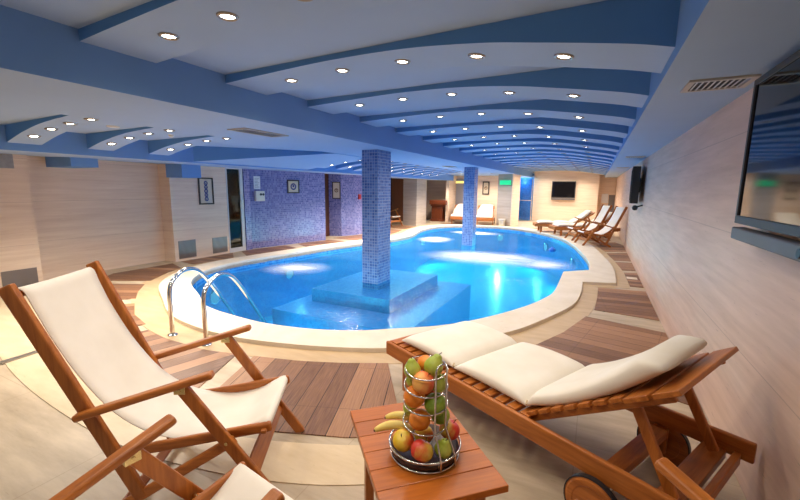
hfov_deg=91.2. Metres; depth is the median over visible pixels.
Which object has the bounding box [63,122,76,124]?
recessed light
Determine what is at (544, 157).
ceiling
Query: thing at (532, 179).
door
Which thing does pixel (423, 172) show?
ceiling
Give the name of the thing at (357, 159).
ceiling
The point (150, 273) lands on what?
panel
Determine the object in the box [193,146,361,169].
ceiling
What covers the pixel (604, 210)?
deck chair
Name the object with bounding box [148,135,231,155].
ceiling
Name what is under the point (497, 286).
pool water
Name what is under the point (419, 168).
ceiling
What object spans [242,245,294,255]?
panel
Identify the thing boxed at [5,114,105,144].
ceiling
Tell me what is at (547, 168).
ceiling
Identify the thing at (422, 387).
peach
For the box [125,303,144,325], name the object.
panel
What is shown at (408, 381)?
pear
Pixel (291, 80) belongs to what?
recessed light
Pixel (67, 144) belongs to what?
ceiling beam
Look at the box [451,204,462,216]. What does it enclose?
cushion
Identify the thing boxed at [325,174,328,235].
wall
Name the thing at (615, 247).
panel
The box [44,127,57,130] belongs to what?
recessed light
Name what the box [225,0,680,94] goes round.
ceiling
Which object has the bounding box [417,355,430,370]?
orange
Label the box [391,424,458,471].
tray
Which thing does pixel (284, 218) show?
wall
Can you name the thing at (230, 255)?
panel
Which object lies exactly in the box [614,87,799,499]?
wall
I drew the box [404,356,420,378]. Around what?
pear
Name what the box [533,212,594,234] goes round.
sun lounger
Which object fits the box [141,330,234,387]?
panel
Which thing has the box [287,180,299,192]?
framed picture
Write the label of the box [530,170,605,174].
ceiling
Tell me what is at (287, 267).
foam
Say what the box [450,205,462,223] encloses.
sun lounger
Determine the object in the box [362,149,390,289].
column
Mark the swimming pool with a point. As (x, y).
(269, 287)
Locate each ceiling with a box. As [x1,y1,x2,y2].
[0,0,605,171]
[0,106,490,175]
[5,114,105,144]
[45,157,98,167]
[78,0,425,62]
[86,127,178,150]
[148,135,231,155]
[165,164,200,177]
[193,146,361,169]
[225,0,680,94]
[307,67,650,113]
[318,159,361,167]
[336,161,361,169]
[353,162,402,170]
[360,99,636,126]
[391,164,414,167]
[391,166,427,171]
[392,167,434,173]
[396,117,628,137]
[402,168,443,174]
[412,169,451,175]
[420,171,458,175]
[423,129,622,146]
[428,171,462,176]
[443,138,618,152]
[472,149,613,160]
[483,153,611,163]
[492,156,610,165]
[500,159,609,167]
[507,162,608,168]
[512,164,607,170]
[517,165,606,171]
[522,167,606,172]
[526,168,605,173]
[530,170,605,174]
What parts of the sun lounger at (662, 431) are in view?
leg, rail, rail, backrest rail, backrest, head rail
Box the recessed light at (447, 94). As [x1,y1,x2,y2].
[446,93,457,95]
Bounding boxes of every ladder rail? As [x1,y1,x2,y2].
[167,267,236,336]
[201,272,266,346]
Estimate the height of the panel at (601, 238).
0.007 m
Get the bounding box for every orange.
[403,385,424,407]
[409,408,430,430]
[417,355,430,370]
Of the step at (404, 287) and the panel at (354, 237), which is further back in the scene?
the panel at (354, 237)
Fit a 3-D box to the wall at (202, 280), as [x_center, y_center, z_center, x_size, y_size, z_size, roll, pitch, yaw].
[1.374,0.086,9.910,6.196,0.120,12.752,5,10,26]
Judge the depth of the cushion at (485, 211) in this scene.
17.36 m
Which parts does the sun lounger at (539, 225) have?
rail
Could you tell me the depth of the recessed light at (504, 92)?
3.45 m
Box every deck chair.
[0,260,304,499]
[49,414,292,499]
[390,208,402,226]
[564,204,611,241]
[573,206,627,246]
[574,457,714,499]
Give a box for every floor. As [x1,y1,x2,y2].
[0,219,746,499]
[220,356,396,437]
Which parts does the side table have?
leg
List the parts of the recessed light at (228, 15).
bulb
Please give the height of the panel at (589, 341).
0.007 m
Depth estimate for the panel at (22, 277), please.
5.68 m
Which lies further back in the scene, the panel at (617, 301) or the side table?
the panel at (617, 301)
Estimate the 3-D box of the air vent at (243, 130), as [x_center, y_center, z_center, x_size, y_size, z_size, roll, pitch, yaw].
[-1.603,-1.337,4.468,0.270,0.015,0.660,5,10,26]
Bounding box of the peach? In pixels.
[412,371,434,393]
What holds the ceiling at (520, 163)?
attached to the ceiling at (357, 29)
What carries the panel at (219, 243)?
attached to the wall at (56, 221)
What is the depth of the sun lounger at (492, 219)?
16.12 m
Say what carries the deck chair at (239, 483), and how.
on the floor at (43, 451)
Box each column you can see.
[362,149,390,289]
[461,167,477,258]
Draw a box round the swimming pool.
[196,230,586,319]
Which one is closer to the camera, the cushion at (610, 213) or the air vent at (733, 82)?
the air vent at (733, 82)
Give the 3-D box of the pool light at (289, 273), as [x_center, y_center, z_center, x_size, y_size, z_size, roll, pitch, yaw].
[-2.465,0.516,8.775,0.012,0.260,0.260,5,10,26]
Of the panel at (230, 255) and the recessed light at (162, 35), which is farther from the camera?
the panel at (230, 255)
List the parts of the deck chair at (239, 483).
armrest, leg, seat rail, armrest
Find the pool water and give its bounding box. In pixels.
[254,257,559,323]
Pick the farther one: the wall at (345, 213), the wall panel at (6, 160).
the wall at (345, 213)
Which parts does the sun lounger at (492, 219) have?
rail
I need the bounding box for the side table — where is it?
[350,403,508,499]
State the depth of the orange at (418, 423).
1.51 m
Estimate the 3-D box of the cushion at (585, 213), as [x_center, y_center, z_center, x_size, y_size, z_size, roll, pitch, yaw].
[5.759,-1.181,13.823,1.726,0.483,0.678,3,9,12]
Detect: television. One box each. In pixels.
[551,181,575,199]
[629,166,641,203]
[731,49,799,261]
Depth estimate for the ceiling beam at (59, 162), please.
5.94 m
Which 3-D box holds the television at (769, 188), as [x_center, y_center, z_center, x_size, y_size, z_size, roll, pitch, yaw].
[1.552,-0.374,1.456,0.108,0.820,1.380,5,10,26]
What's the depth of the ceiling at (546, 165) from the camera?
14.96 m
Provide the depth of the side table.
1.47 m
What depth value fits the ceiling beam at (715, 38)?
1.84 m
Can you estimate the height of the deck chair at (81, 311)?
1.107 m
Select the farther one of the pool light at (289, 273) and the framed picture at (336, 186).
the framed picture at (336, 186)
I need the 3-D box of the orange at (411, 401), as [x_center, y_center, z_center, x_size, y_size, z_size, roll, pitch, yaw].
[0.056,0.575,1.536,0.086,0.081,0.086,-5,10,-31]
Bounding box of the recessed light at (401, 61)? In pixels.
[395,59,409,64]
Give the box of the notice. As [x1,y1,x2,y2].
[253,176,259,188]
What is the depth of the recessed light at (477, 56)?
2.52 m
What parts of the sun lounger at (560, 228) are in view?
rail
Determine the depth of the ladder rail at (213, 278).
3.77 m
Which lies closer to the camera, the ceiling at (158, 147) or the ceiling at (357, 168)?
the ceiling at (158, 147)
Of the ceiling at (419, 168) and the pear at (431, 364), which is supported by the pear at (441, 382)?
the pear at (431, 364)
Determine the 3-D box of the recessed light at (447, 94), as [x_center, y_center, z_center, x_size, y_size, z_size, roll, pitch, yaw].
[0.493,-1.481,3.726,0.114,0.017,0.115,7,11,35]
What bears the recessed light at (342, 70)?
in the ceiling at (636, 35)
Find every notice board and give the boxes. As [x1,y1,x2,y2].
[601,194,607,202]
[608,195,614,211]
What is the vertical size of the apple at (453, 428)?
0.081 m
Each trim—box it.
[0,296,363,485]
[131,225,629,363]
[159,224,615,351]
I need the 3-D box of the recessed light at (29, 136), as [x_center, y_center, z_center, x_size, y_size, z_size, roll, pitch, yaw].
[-3.925,-1.220,4.197,0.113,0.031,0.115,7,11,35]
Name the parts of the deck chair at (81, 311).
post, post, armrest, leg, armrest, seat rail, leg, seat rail, rail, leg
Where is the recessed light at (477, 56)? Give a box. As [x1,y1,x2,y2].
[468,53,485,59]
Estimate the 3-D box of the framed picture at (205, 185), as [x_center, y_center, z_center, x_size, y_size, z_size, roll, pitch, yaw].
[-4.093,-1.244,8.265,0.025,0.560,0.350,5,10,26]
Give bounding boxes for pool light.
[210,291,219,304]
[286,269,293,278]
[497,235,502,240]
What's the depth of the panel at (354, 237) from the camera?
11.91 m
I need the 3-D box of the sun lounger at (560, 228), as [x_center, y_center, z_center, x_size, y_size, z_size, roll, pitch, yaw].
[6.015,-0.822,12.832,2.030,0.778,0.811,1,9,4]
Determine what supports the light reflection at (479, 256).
on the pool water
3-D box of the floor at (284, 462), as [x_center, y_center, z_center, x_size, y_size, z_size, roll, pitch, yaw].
[-2.790,0.931,3.522,6.511,0.005,1.009,6,11,33]
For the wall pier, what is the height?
2.130 m
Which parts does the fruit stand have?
handle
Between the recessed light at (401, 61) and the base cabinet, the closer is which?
the recessed light at (401, 61)
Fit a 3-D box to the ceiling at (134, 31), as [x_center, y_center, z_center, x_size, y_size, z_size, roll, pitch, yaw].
[-0.463,-1.124,1.853,3.212,0.286,0.470,6,10,28]
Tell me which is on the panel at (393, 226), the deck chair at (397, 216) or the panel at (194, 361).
the deck chair at (397, 216)
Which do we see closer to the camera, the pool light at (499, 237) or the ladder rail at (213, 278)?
the ladder rail at (213, 278)
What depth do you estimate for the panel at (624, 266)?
7.83 m
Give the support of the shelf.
attached to the base cabinet
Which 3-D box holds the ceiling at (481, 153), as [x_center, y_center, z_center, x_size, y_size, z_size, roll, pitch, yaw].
[3.336,-2.269,9.402,3.212,0.286,0.470,6,10,28]
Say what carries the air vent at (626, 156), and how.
attached to the ceiling beam at (715, 38)
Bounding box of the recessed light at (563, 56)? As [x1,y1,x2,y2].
[554,53,573,59]
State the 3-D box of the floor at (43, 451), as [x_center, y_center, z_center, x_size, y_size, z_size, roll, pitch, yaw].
[0.431,-0.166,11.225,10.900,0.150,24.700,5,10,26]
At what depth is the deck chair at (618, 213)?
10.53 m
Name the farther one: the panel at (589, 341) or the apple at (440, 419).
the panel at (589, 341)
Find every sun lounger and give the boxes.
[386,323,756,499]
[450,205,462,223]
[476,205,494,224]
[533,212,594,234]
[548,218,620,237]
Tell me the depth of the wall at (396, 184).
17.43 m
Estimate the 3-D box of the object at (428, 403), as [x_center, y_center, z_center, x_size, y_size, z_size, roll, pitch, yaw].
[0.139,0.601,1.532,0.089,0.088,0.088,-1,9,-10]
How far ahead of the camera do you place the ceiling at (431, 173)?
13.95 m
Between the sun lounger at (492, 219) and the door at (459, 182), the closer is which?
the sun lounger at (492, 219)
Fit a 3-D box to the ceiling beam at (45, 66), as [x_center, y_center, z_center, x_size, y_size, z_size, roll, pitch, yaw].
[0.857,-2.306,9.556,1.390,0.375,22.700,5,10,26]
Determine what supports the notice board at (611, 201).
attached to the wall at (590, 187)
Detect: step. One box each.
[272,281,470,329]
[312,270,437,313]
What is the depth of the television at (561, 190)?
18.65 m
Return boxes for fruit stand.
[389,355,460,474]
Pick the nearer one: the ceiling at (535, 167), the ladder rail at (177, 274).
the ladder rail at (177, 274)
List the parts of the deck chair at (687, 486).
armrest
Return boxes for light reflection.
[466,254,522,259]
[536,263,559,266]
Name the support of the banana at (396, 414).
in the fruit stand
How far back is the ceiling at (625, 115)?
4.28 m
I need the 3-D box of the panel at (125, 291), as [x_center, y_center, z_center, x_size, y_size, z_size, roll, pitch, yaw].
[-4.190,0.586,5.613,0.839,0.007,1.239,-4,10,-26]
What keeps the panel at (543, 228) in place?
on the floor at (43, 451)
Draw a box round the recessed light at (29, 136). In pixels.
[27,135,40,137]
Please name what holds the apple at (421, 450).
in the fruit stand
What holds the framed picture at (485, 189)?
attached to the wall at (436, 189)
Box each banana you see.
[373,420,413,431]
[384,411,409,420]
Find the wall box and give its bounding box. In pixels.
[254,191,264,200]
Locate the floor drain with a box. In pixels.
[0,350,36,363]
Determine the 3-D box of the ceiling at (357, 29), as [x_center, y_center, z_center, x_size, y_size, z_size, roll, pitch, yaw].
[3.154,-2.385,9.009,3.388,0.100,23.800,5,10,26]
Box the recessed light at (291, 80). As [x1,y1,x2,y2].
[285,78,298,82]
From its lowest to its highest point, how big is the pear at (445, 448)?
0.090 m
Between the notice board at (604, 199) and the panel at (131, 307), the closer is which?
the panel at (131, 307)
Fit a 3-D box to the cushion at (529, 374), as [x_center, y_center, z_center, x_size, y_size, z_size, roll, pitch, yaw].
[0.793,0.554,2.446,0.678,0.483,1.726,-6,11,-36]
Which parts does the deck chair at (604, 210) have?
leg, leg, post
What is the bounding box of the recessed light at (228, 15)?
[216,11,238,21]
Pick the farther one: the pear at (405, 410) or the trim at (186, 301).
the trim at (186, 301)
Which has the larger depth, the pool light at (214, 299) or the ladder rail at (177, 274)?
the pool light at (214, 299)
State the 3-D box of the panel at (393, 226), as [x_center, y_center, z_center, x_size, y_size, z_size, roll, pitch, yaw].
[-0.056,-0.911,15.422,1.294,0.007,1.433,6,11,32]
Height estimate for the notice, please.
0.310 m
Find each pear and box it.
[403,403,416,414]
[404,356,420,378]
[406,378,411,385]
[424,352,442,376]
[433,373,444,392]
[434,438,451,458]
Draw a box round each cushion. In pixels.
[402,321,706,405]
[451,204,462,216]
[476,204,492,217]
[536,210,591,223]
[552,212,611,226]
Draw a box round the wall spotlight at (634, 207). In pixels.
[632,205,642,209]
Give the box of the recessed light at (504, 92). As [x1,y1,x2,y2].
[503,91,515,94]
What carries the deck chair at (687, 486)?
on the floor at (43, 451)
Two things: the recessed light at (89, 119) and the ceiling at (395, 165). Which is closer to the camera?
the recessed light at (89, 119)
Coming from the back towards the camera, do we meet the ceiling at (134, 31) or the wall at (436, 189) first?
the wall at (436, 189)
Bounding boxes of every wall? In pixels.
[0,154,251,287]
[193,228,588,289]
[249,169,325,248]
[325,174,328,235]
[328,174,361,235]
[390,178,402,222]
[426,176,497,221]
[496,174,520,226]
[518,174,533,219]
[532,171,616,221]
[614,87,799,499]
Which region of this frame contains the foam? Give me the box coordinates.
[282,266,309,269]
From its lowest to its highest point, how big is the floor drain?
0.013 m
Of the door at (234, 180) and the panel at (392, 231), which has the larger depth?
the panel at (392, 231)
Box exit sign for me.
[500,180,510,184]
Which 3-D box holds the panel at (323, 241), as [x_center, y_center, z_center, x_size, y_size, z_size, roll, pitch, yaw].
[-2.188,-0.196,10.726,0.613,0.007,1.387,8,12,39]
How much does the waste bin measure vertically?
0.310 m
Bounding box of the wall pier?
[403,178,426,225]
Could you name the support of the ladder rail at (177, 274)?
on the floor at (43, 451)
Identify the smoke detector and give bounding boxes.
[106,125,119,127]
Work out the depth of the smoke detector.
4.21 m
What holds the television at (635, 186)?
attached to the wall at (700, 281)
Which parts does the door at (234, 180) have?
pane, handle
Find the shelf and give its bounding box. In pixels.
[429,200,446,206]
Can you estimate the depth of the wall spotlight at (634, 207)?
7.29 m
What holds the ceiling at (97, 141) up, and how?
attached to the ceiling at (8, 115)
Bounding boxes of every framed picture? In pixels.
[197,177,213,204]
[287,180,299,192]
[332,182,340,198]
[482,181,489,194]
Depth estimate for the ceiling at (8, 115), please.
4.57 m
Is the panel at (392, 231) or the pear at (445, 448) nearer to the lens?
the pear at (445, 448)
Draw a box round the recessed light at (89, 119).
[84,118,98,120]
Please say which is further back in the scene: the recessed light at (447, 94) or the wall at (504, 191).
the wall at (504, 191)
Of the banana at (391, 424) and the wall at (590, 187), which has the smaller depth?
the banana at (391, 424)
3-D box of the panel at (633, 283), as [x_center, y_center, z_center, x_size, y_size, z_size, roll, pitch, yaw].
[3.994,0.504,6.709,0.205,0.007,1.200,5,10,26]
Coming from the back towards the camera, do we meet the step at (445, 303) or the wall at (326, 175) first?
the wall at (326, 175)
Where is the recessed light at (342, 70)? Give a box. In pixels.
[335,68,349,72]
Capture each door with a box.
[225,167,245,252]
[455,179,463,220]
[519,179,532,220]
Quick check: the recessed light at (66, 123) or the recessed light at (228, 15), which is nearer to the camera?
the recessed light at (228, 15)
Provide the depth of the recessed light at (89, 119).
3.67 m
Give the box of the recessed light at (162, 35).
[158,32,179,40]
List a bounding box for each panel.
[0,153,13,167]
[0,267,38,286]
[108,263,180,280]
[113,284,143,299]
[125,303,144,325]
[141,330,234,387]
[178,239,196,258]
[182,253,233,263]
[212,236,227,253]
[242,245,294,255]
[299,240,345,246]
[336,235,361,239]
[390,225,414,228]
[390,229,400,234]
[532,227,576,232]
[536,316,687,404]
[570,234,610,240]
[589,242,625,251]
[594,288,658,320]
[607,253,630,260]
[615,262,634,270]
[624,273,643,287]
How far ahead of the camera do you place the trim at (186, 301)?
4.65 m
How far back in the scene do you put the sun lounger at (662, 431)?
1.85 m
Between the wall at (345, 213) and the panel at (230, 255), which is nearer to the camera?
the panel at (230, 255)
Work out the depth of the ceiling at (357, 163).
9.48 m
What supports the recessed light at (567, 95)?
in the ceiling at (608, 86)
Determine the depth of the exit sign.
15.72 m
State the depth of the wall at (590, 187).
18.72 m
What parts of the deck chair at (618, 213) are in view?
leg, leg, seat rail, leg, armrest, post, post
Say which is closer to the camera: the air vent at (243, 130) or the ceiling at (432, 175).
the air vent at (243, 130)
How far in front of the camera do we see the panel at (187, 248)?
7.99 m
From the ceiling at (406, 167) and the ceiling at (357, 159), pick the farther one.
the ceiling at (406, 167)
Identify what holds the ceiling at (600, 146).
attached to the ceiling at (357, 29)
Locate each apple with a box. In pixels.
[393,428,413,451]
[411,437,432,462]
[414,426,432,442]
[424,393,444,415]
[431,409,449,424]
[439,419,459,440]
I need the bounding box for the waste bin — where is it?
[498,219,505,225]
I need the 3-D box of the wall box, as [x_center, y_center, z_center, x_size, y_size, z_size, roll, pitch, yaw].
[-3.417,-1.314,9.531,0.099,0.240,0.240,8,11,39]
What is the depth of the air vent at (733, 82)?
2.22 m
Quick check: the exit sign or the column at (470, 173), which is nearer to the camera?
the column at (470, 173)
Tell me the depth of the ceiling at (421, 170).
12.64 m
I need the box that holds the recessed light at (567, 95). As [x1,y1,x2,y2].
[566,94,580,97]
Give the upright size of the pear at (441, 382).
0.082 m
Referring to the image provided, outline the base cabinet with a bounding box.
[429,200,446,221]
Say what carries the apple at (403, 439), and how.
in the fruit stand
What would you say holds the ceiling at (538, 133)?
attached to the ceiling at (357, 29)
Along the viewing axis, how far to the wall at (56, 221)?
6.88 m
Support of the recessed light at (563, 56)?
in the ceiling at (636, 35)
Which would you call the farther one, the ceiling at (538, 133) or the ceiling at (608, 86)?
the ceiling at (538, 133)
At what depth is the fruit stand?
1.48 m
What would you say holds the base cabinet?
on the floor at (43, 451)
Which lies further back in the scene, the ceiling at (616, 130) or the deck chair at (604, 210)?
the deck chair at (604, 210)
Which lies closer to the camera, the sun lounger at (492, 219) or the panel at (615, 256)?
the panel at (615, 256)
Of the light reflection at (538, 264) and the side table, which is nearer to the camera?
the side table
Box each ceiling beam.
[0,5,532,176]
[0,124,453,180]
[605,0,799,177]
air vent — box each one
[227,128,288,136]
[625,156,644,157]
[680,74,761,92]

